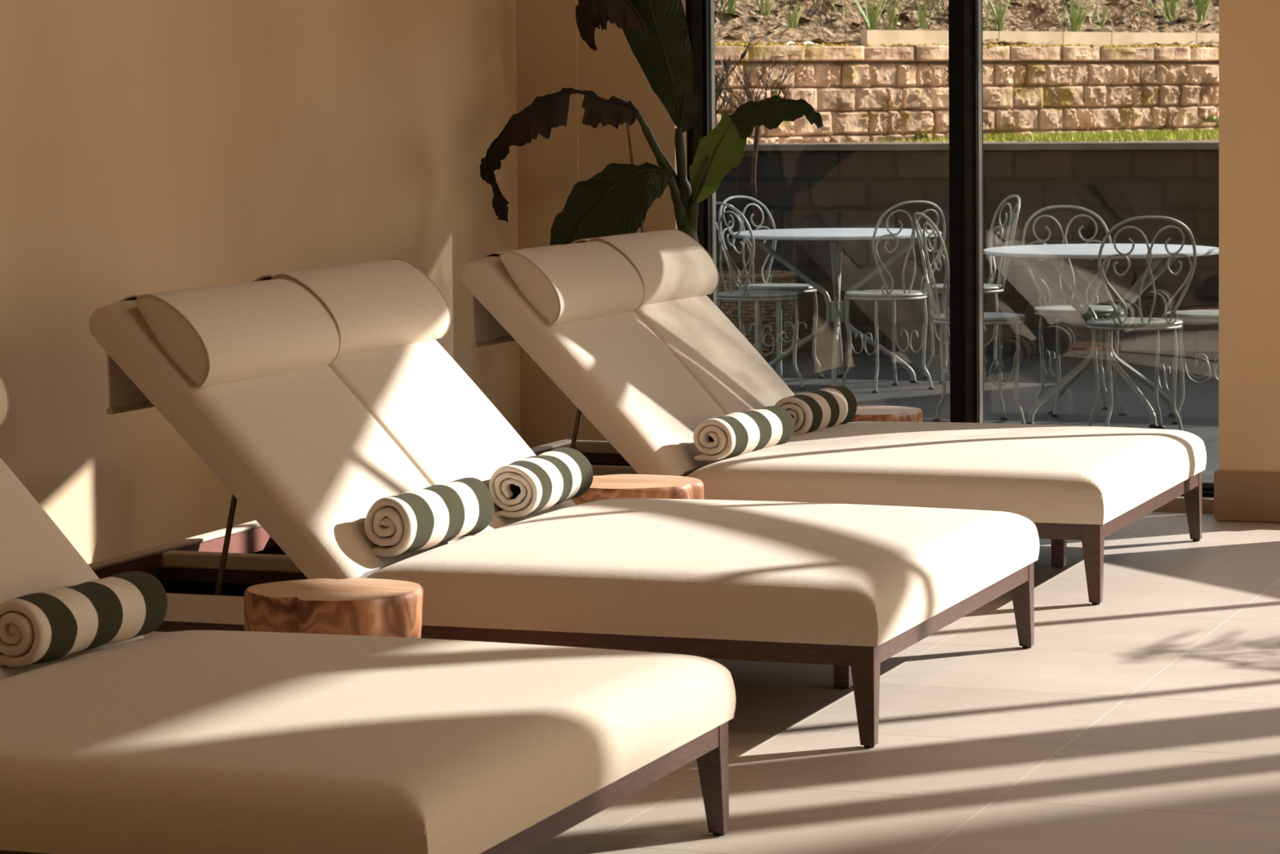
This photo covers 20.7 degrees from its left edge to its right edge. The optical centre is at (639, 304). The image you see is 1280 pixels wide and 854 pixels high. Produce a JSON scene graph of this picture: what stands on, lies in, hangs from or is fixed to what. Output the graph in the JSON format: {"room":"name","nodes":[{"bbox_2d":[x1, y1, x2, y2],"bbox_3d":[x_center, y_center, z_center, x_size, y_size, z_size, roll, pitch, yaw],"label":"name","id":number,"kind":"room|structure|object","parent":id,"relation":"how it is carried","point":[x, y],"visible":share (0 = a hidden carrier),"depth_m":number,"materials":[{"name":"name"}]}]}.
{"room":"spa","nodes":[
{"label":"spa","id":0,"kind":"room"},
{"bbox_2d":[0,0,520,564],"bbox_3d":[-3.574,-1.478,3.456,0.200,5.300,18.200,1,4,20],"label":"wall","id":1,"kind":"structure","parent":0,"point":[147,146],"depth_m":9.64,"materials":[{"name":"beige paint"}]},
{"bbox_2d":[515,0,687,448],"bbox_3d":[-0.129,-2.008,11.754,0.560,5.300,0.215,1,4,20],"label":"wall","id":2,"kind":"structure","parent":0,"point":[552,55],"depth_m":11.78,"materials":[{"name":"beige paint"}]},
{"bbox_2d":[142,510,1279,853],"bbox_3d":[2.350,1.310,1.319,12.860,0.120,18.330,1,4,20],"label":"floor","id":3,"kind":"structure","parent":0,"point":[1144,719],"depth_m":7.35,"materials":[{"name":"tile"}]},
{"bbox_2d":[244,577,423,638],"bbox_3d":[-0.623,0.753,7.126,0.366,0.352,0.338,1,4,20],"label":"table","id":4,"kind":"object","parent":3,"relation":"on","point":[362,606],"visible":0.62,"depth_m":7.00,"materials":[{"name":"brown wood"}]},
{"bbox_2d":[0,457,736,853],"bbox_3d":[-1.036,0.546,6.058,2.060,0.901,1.405,1,4,20],"label":"sun lounger","id":5,"kind":"object","parent":3,"relation":"on","point":[188,741],"visible":0.95,"depth_m":5.61,"materials":[{"name":"beige fabric"}]},
{"bbox_2d":[0,374,9,426],"bbox_3d":[-1.491,0.198,6.576,0.307,0.278,0.684,1,4,20],"label":"headrest pillow","id":6,"kind":"object","parent":5,"relation":"on","point":[4,397],"visible":1,"depth_m":6.83,"materials":[{"name":"beige fabric"}]},
{"bbox_2d":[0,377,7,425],"bbox_3d":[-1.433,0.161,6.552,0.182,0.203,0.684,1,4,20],"label":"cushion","id":7,"kind":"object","parent":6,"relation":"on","point":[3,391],"depth_m":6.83,"materials":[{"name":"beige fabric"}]},
{"bbox_2d":[0,571,168,667],"bbox_3d":[-1.026,0.577,6.420,0.132,0.132,0.420,1,4,26],"label":"rolled towel","id":8,"kind":"object","parent":5,"relation":"on","point":[53,624],"visible":1,"depth_m":6.34,"materials":[{"name":"fabric"}]},
{"bbox_2d":[88,299,1039,748],"bbox_3d":[-0.241,0.412,8.168,2.060,0.901,1.405,1,4,20],"label":"sun lounger","id":9,"kind":"object","parent":3,"relation":"on","point":[308,452],"visible":0.72,"depth_m":7.72,"materials":[{"name":"beige fabric"}]},
{"bbox_2d":[106,278,340,414],"bbox_3d":[-0.970,0.096,8.045,0.307,0.278,0.684,1,4,20],"label":"headrest pillow","id":10,"kind":"object","parent":9,"relation":"on","point":[217,334],"visible":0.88,"depth_m":7.90,"materials":[{"name":"beige fabric"}]},
{"bbox_2d":[106,283,235,407],"bbox_3d":[-1.055,0.092,8.076,0.124,0.256,0.502,1,4,20],"label":"drape","id":11,"kind":"object","parent":10,"relation":"hanging from","point":[122,391],"depth_m":7.91,"materials":[{"name":"beige fabric"}]},
{"bbox_2d":[137,279,338,386],"bbox_3d":[-0.912,0.060,8.021,0.182,0.203,0.684,1,4,20],"label":"cushion","id":12,"kind":"object","parent":10,"relation":"on","point":[215,335],"depth_m":7.90,"materials":[{"name":"beige fabric"}]},
{"bbox_2d":[252,258,450,358],"bbox_3d":[-0.741,0.043,8.700,0.307,0.278,0.684,1,4,20],"label":"headrest pillow","id":13,"kind":"object","parent":9,"relation":"on","point":[374,305],"visible":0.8,"depth_m":8.62,"materials":[{"name":"beige fabric"}]},
{"bbox_2d":[252,262,354,281],"bbox_3d":[-0.827,0.039,8.731,0.124,0.256,0.502,1,4,20],"label":"drape","id":14,"kind":"object","parent":13,"relation":"hanging from","point":[268,277],"depth_m":8.55,"materials":[{"name":"beige fabric"}]},
{"bbox_2d":[364,477,493,556],"bbox_3d":[-0.473,0.480,7.895,0.127,0.144,0.414,1,4,25],"label":"rolled towel","id":15,"kind":"object","parent":9,"relation":"on","point":[417,519],"visible":1,"depth_m":7.79,"materials":[{"name":"fabric"}]},
{"bbox_2d":[488,447,593,517],"bbox_3d":[-0.242,0.437,8.587,0.138,0.137,0.424,1,4,18],"label":"rolled towel","id":16,"kind":"object","parent":9,"relation":"on","point":[530,485],"visible":1,"depth_m":8.45,"materials":[{"name":"fabric"}]},
{"bbox_2d":[571,474,704,504],"bbox_3d":[-0.022,0.632,9.226,0.380,0.332,0.358,1,4,20],"label":"table","id":17,"kind":"object","parent":3,"relation":"on","point":[611,486],"visible":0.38,"depth_m":9.11,"materials":[{"name":"brown wood"}]},
{"bbox_2d":[480,0,823,245],"bbox_3d":[0.095,-0.363,11.268,1.130,2.071,0.479,1,4,20],"label":"banana plant","id":18,"kind":"object","parent":3,"relation":"on","point":[616,200],"visible":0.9,"depth_m":11.25,"materials":[{"name":"green plant"}]},
{"bbox_2d":[461,255,1206,604],"bbox_3d":[0.484,0.286,10.148,2.060,0.901,1.405,1,4,20],"label":"sun lounger","id":19,"kind":"object","parent":3,"relation":"on","point":[646,377],"visible":0.66,"depth_m":9.70,"materials":[{"name":"beige fabric"}]},
{"bbox_2d":[471,240,644,347],"bbox_3d":[-0.245,-0.029,10.025,0.307,0.278,0.684,1,4,20],"label":"headrest pillow","id":20,"kind":"object","parent":19,"relation":"on","point":[579,281],"visible":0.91,"depth_m":9.88,"materials":[{"name":"beige fabric"}]},
{"bbox_2d":[500,241,643,324],"bbox_3d":[-0.187,-0.066,10.001,0.182,0.203,0.684,1,4,20],"label":"cushion","id":21,"kind":"object","parent":20,"relation":"on","point":[579,281],"depth_m":9.86,"materials":[{"name":"beige fabric"}]},
{"bbox_2d":[569,228,718,306],"bbox_3d":[-0.012,-0.078,10.679,0.307,0.278,0.684,1,4,20],"label":"headrest pillow","id":22,"kind":"object","parent":19,"relation":"attached to","point":[671,264],"visible":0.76,"depth_m":10.60,"materials":[{"name":"beige fabric"}]},
{"bbox_2d":[569,232,637,244],"bbox_3d":[-0.097,-0.082,10.710,0.124,0.256,0.502,1,4,20],"label":"strap","id":23,"kind":"object","parent":22,"relation":"hanging from","point":[584,240],"depth_m":10.49,"materials":[{"name":"beige fabric"}]},
{"bbox_2d":[693,405,794,461],"bbox_3d":[0.291,0.363,9.825,0.132,0.131,0.414,1,4,28],"label":"rolled towel","id":24,"kind":"object","parent":19,"relation":"on","point":[735,433],"visible":0.99,"depth_m":9.71,"materials":[{"name":"white fabric"}]},
{"bbox_2d":[774,385,857,435],"bbox_3d":[0.524,0.322,10.486,0.124,0.130,0.411,1,4,24],"label":"rolled towel","id":25,"kind":"object","parent":19,"relation":"on","point":[812,411],"visible":0.88,"depth_m":10.40,"materials":[{"name":"multicoloured fabric"}]},
{"bbox_2d":[848,404,922,422],"bbox_3d":[0.713,0.504,11.201,0.372,0.336,0.347,1,4,20],"label":"table","id":26,"kind":"object","parent":3,"relation":"on","point":[864,413],"visible":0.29,"depth_m":11.09,"materials":[{"name":"brown wood"}]},
{"bbox_2d":[1155,496,1213,512],"bbox_3d":[1.031,0.630,11.507,1.850,0.042,0.095,1,4,20],"label":"sill","id":27,"kind":"structure","parent":3,"relation":"on","point":[1178,504],"depth_m":11.20,"materials":[{"name":"wood"}]},
{"bbox_2d":[1218,0,1279,523],"bbox_3d":[1.976,-1.974,10.871,0.300,5.300,0.290,1,4,20],"label":"wall pillar","id":28,"kind":"structure","parent":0,"point":[1249,30],"depth_m":10.86,"materials":[{"name":"beige paint"}]},
{"bbox_2d":[1213,469,1279,521],"bbox_3d":[1.979,0.594,10.956,0.332,0.151,0.174,1,4,20],"label":"baseboard","id":29,"kind":"structure","parent":28,"relation":"attached to","point":[1237,495],"depth_m":10.90,"materials":[{"name":"brown wood"}]},
{"label":"outside","id":30,"kind":"structure","parent":0,"visible":0},
{"bbox_2d":[764,351,1218,482],"bbox_3d":[3.993,0.533,13.854,26.000,0.100,6.350,1,4,20],"label":"ground","id":31,"kind":"structure","parent":30,"point":[1199,410],"depth_m":15.81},
{"bbox_2d":[715,22,782,320],"bbox_3d":[0.362,-0.530,17.112,0.466,1.700,0.579,-3,4,-31],"label":"shrub","id":32,"kind":"object","parent":31,"relation":"on","point":[726,64],"visible":0.16,"depth_m":17.10,"materials":[{"name":"green plant"}]},
{"bbox_2d":[715,201,806,389],"bbox_3d":[0.508,-0.042,15.932,0.444,0.863,0.393,-3,4,-39],"label":"garden chair","id":33,"kind":"object","parent":31,"relation":"on","point":[757,295],"visible":0.62,"depth_m":15.80,"materials":[{"name":"green paint"}]},
{"bbox_2d":[715,39,810,359],"bbox_3d":[0.595,-0.541,17.899,0.551,1.625,0.581,1,4,20],"label":"potted tree","id":34,"kind":"object","parent":31,"relation":"on","point":[785,277],"visible":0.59,"depth_m":17.79,"materials":[{"name":"plant"}]},
{"bbox_2d":[718,195,825,382],"bbox_3d":[0.630,-0.080,16.546,0.444,0.863,0.392,3,5,41],"label":"garden chair","id":35,"kind":"object","parent":31,"relation":"on","point":[805,288],"visible":0.7,"depth_m":16.54,"materials":[{"name":"green paint"}]},
{"bbox_2d":[732,227,942,386],"bbox_3d":[0.916,0.015,16.266,0.972,0.703,0.972,2,4,34],"label":"garden table","id":36,"kind":"object","parent":31,"relation":"on","point":[836,310],"visible":0.91,"depth_m":16.24,"materials":[{"name":"white metal"}]},
{"bbox_2d":[840,200,946,392],"bbox_3d":[1.136,-0.044,15.872,0.393,0.863,0.444,-2,4,-29],"label":"garden chair","id":37,"kind":"object","parent":31,"relation":"on","point":[892,295],"visible":0.94,"depth_m":15.76,"materials":[{"name":"green paint"}]},
{"bbox_2d":[715,149,1218,359],"bbox_3d":[5.087,-0.231,16.819,26.000,1.050,0.250,1,4,20],"label":"wall","id":38,"kind":"structure","parent":31,"relation":"on","point":[799,188],"depth_m":17.85,"materials":[{"name":"grey concrete"}]},
{"bbox_2d":[743,141,1218,151],"bbox_3d":[5.081,-0.771,16.787,26.000,0.032,0.350,1,4,20],"label":"coping","id":39,"kind":"object","parent":38,"relation":"on","point":[1209,144],"depth_m":17.87},
{"bbox_2d":[798,134,1218,143],"bbox_3d":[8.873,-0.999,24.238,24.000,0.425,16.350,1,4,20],"label":"trim","id":40,"kind":"structure","parent":38,"relation":"attached to","point":[1206,140],"depth_m":22.35,"materials":[{"name":"grey concrete"}]},
{"bbox_2d":[914,130,934,139],"bbox_3d":[1.874,-1.124,23.268,0.170,0.060,0.096,0,3,9],"label":"plant","id":41,"kind":"object","parent":40,"relation":"on","point":[917,135],"visible":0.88,"depth_m":23.26,"materials":[{"name":"green plant"}]},
{"bbox_2d":[714,41,1218,143],"bbox_3d":[3.212,-1.409,24.806,11.374,0.879,0.410,-4,5,-44],"label":"wall","id":42,"kind":"structure","parent":40,"relation":"on","point":[868,92],"depth_m":23.87,"materials":[{"name":"beige stone"}]},
{"bbox_2d":[1202,115,1218,123],"bbox_3d":[4.146,-1.351,25.462,0.131,0.069,0.115,3,5,45],"label":"plant","id":43,"kind":"object","parent":42,"relation":"attached to","point":[1211,119],"visible":0.99,"depth_m":25.45,"materials":[{"name":"green plant"}]},
{"bbox_2d":[845,127,1218,142],"bbox_3d":[3.687,-1.157,23.683,5.000,0.055,1.942,-4,5,-44],"label":"lawn","id":44,"kind":"structure","parent":40,"relation":"on","point":[1160,135],"depth_m":22.98,"materials":[{"name":"green plant"}]},
{"bbox_2d":[913,212,1026,423],"bbox_3d":[1.341,0.055,14.193,0.444,0.863,0.393,-1,3,-10],"label":"garden chair","id":45,"kind":"object","parent":31,"relation":"on","point":[1002,318],"visible":0.8,"depth_m":14.13,"materials":[{"name":"green paint"}]},
{"bbox_2d":[923,195,1020,382],"bbox_3d":[1.549,-0.078,16.377,0.444,0.863,0.393,-1,3,-10],"label":"garden chair","id":46,"kind":"object","parent":31,"relation":"on","point":[993,288],"visible":0.74,"depth_m":16.37,"materials":[{"name":"green paint"}]},
{"bbox_2d":[1022,204,1126,417],"bbox_3d":[1.837,0.022,14.666,0.392,0.863,0.444,-1,3,-11],"label":"garden chair","id":47,"kind":"object","parent":31,"relation":"on","point":[1066,310],"visible":0.79,"depth_m":14.75,"materials":[{"name":"green paint"}]},
{"bbox_2d":[983,243,1218,427],"bbox_3d":[1.887,0.124,14.296,0.972,0.703,0.972,-1,3,0],"label":"garden table","id":48,"kind":"object","parent":31,"relation":"on","point":[1052,252],"visible":0.72,"depth_m":14.20,"materials":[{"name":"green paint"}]},
{"bbox_2d":[1086,215,1196,431],"bbox_3d":[1.945,0.076,13.745,0.392,0.863,0.444,-1,3,-9],"label":"garden chair","id":49,"kind":"object","parent":31,"relation":"on","point":[1108,323],"visible":0.94,"depth_m":13.62,"materials":[{"name":"green paint"}]},
{"bbox_2d":[1166,309,1218,424],"bbox_3d":[2.358,0.044,14.215,0.444,0.863,0.392,0,3,6],"label":"garden chair","id":50,"kind":"object","parent":31,"relation":"on","point":[1190,316],"visible":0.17,"depth_m":14.13,"materials":[{"name":"green paint"}]},
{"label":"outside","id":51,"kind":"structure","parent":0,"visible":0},
{"bbox_2d":[714,0,1218,47],"bbox_3d":[1.436,-3.036,26.805,14.500,2.308,5.350,-4,5,-44],"label":"bed","id":52,"kind":"object","parent":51,"point":[736,28],"visible":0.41,"depth_m":24.32,"materials":[{"name":"brown soil"}]},
{"bbox_2d":[714,0,727,16],"bbox_3d":[0.504,-2.070,22.988,0.347,0.366,0.336,1,4,20],"label":"bare shrub","id":53,"kind":"object","parent":52,"relation":"on","point":[726,3],"visible":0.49,"depth_m":22.92,"materials":[{"name":"plant"}]},
{"bbox_2d":[719,0,737,18],"bbox_3d":[0.555,-2.049,23.010,0.314,0.368,0.182,1,4,20],"label":"shoots","id":54,"kind":"object","parent":52,"relation":"on","point":[731,11],"visible":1,"depth_m":22.98,"materials":[{"name":"green plant"}]},
{"bbox_2d":[755,0,774,15],"bbox_3d":[0.846,-2.065,23.395,0.188,0.303,0.227,2,4,34],"label":"shoots","id":55,"kind":"object","parent":52,"relation":"on","point":[761,9],"visible":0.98,"depth_m":23.38,"materials":[{"name":"green plant"}]},
{"bbox_2d":[783,0,806,28],"bbox_3d":[1.029,-1.915,23.193,0.136,0.233,0.100,2,4,38],"label":"shoots","id":56,"kind":"object","parent":52,"relation":"on","point":[793,24],"visible":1,"depth_m":23.20,"materials":[{"name":"green plant"}]},
{"bbox_2d":[786,0,835,26],"bbox_3d":[1.150,-2.010,23.523,0.382,0.278,0.269,1,4,20],"label":"bare shrub","id":57,"kind":"object","parent":52,"relation":"on","point":[814,2],"visible":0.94,"depth_m":23.54,"materials":[{"name":"brown plant"}]},
{"bbox_2d":[853,0,886,30],"bbox_3d":[1.552,-1.992,23.654,0.321,0.395,0.220,-1,3,-3],"label":"shoots","id":58,"kind":"object","parent":52,"relation":"on","point":[872,23],"visible":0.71,"depth_m":23.67,"materials":[{"name":"green plant"}]},
{"bbox_2d":[872,0,902,30],"bbox_3d":[1.716,-2.006,23.958,0.144,0.323,0.247,3,5,43],"label":"shoots","id":59,"kind":"object","parent":52,"relation":"on","point":[891,13],"visible":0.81,"depth_m":23.96,"materials":[{"name":"green plant"}]},
{"bbox_2d":[915,0,937,28],"bbox_3d":[1.955,-2.007,24.137,0.166,0.240,0.222,1,4,20],"label":"shoots","id":60,"kind":"object","parent":52,"relation":"on","point":[922,15],"visible":0.88,"depth_m":24.14,"materials":[{"name":"green plant"}]},
{"bbox_2d":[910,0,948,26],"bbox_3d":[2.046,-2.057,24.385,0.319,0.239,0.353,1,4,20],"label":"bare shrub","id":61,"kind":"object","parent":52,"relation":"on","point":[941,2],"visible":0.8,"depth_m":24.36,"materials":[{"name":"brown plant"}]},
{"bbox_2d":[714,0,1218,28],"bbox_3d":[1.290,-2.521,25.135,10.083,1.147,2.367,-4,5,-44],"label":"undergrowth","id":62,"kind":"object","parent":52,"relation":"on","point":[914,1],"visible":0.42,"depth_m":25.46,"materials":[{"name":"green plant"}]},
{"bbox_2d":[982,3,995,31],"bbox_3d":[2.385,-1.975,24.390,0.218,0.246,0.103,-1,3,-8],"label":"shoots","id":63,"kind":"object","parent":52,"relation":"on","point":[987,12],"visible":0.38,"depth_m":24.39,"materials":[{"name":"green plant"}]},
{"bbox_2d":[982,0,1009,31],"bbox_3d":[2.523,-2.085,24.658,0.237,0.392,0.306,3,5,43],"label":"shoots","id":64,"kind":"object","parent":52,"relation":"on","point":[999,15],"visible":0.76,"depth_m":24.62,"materials":[{"name":"green plant"}]},
{"bbox_2d":[860,29,1218,47],"bbox_3d":[3.946,-1.926,25.758,6.800,0.145,0.060,-4,5,-44],"label":"wall cap","id":65,"kind":"object","parent":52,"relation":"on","point":[873,37],"visible":0.6,"depth_m":24.69,"materials":[{"name":"stone"}]},
{"bbox_2d":[1022,0,1063,31],"bbox_3d":[2.866,-2.074,25.114,0.234,0.256,0.323,-2,4,-23],"label":"bare shrub","id":66,"kind":"object","parent":52,"relation":"on","point":[1031,2],"visible":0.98,"depth_m":25.12,"materials":[{"name":"brown plant"}]},
{"bbox_2d":[1049,0,1093,31],"bbox_3d":[3.125,-2.063,25.056,0.326,0.445,0.308,-3,4,-35],"label":"shoots","id":67,"kind":"object","parent":52,"relation":"on","point":[1074,24],"visible":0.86,"depth_m":25.02,"materials":[{"name":"green plant"}]},
{"bbox_2d":[1093,3,1114,30],"bbox_3d":[3.373,-2.081,25.481,0.128,0.231,0.136,2,4,40],"label":"shoots","id":68,"kind":"object","parent":52,"relation":"on","point":[1101,26],"visible":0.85,"depth_m":25.48,"materials":[{"name":"green plant"}]},
{"bbox_2d":[1105,0,1159,30],"bbox_3d":[3.605,-2.154,25.791,0.307,0.267,0.454,-2,4,-23],"label":"bare shrub","id":69,"kind":"object","parent":52,"relation":"on","point":[1111,2],"visible":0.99,"depth_m":25.81,"materials":[{"name":"brown plant"}]},
{"bbox_2d":[1161,0,1184,22],"bbox_3d":[3.979,-2.261,26.384,0.207,0.325,0.252,-3,4,-37],"label":"shoots","id":70,"kind":"object","parent":52,"relation":"on","point":[1172,2],"visible":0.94,"depth_m":26.37,"materials":[{"name":"green plant"}]},
{"bbox_2d":[1191,0,1211,22],"bbox_3d":[4.281,-2.326,26.722,0.264,0.372,0.353,-4,5,-42],"label":"shoots","id":71,"kind":"object","parent":52,"relation":"on","point":[1201,11],"visible":1,"depth_m":26.67,"materials":[{"name":"green plant"}]},
{"bbox_3d":[1.003,-2.883,11.308,1.850,3.520,0.170,1,4,20],"label":"wall header","id":72,"kind":"structure","parent":0,"visible":0},
{"bbox_2d":[685,0,1213,497],"bbox_3d":[1.043,-0.266,11.513,1.853,1.750,0.090,1,4,20],"label":"window","id":73,"kind":"structure","parent":72,"relation":"in","point":[965,16],"depth_m":11.47,"materials":[{"name":"black metal"}]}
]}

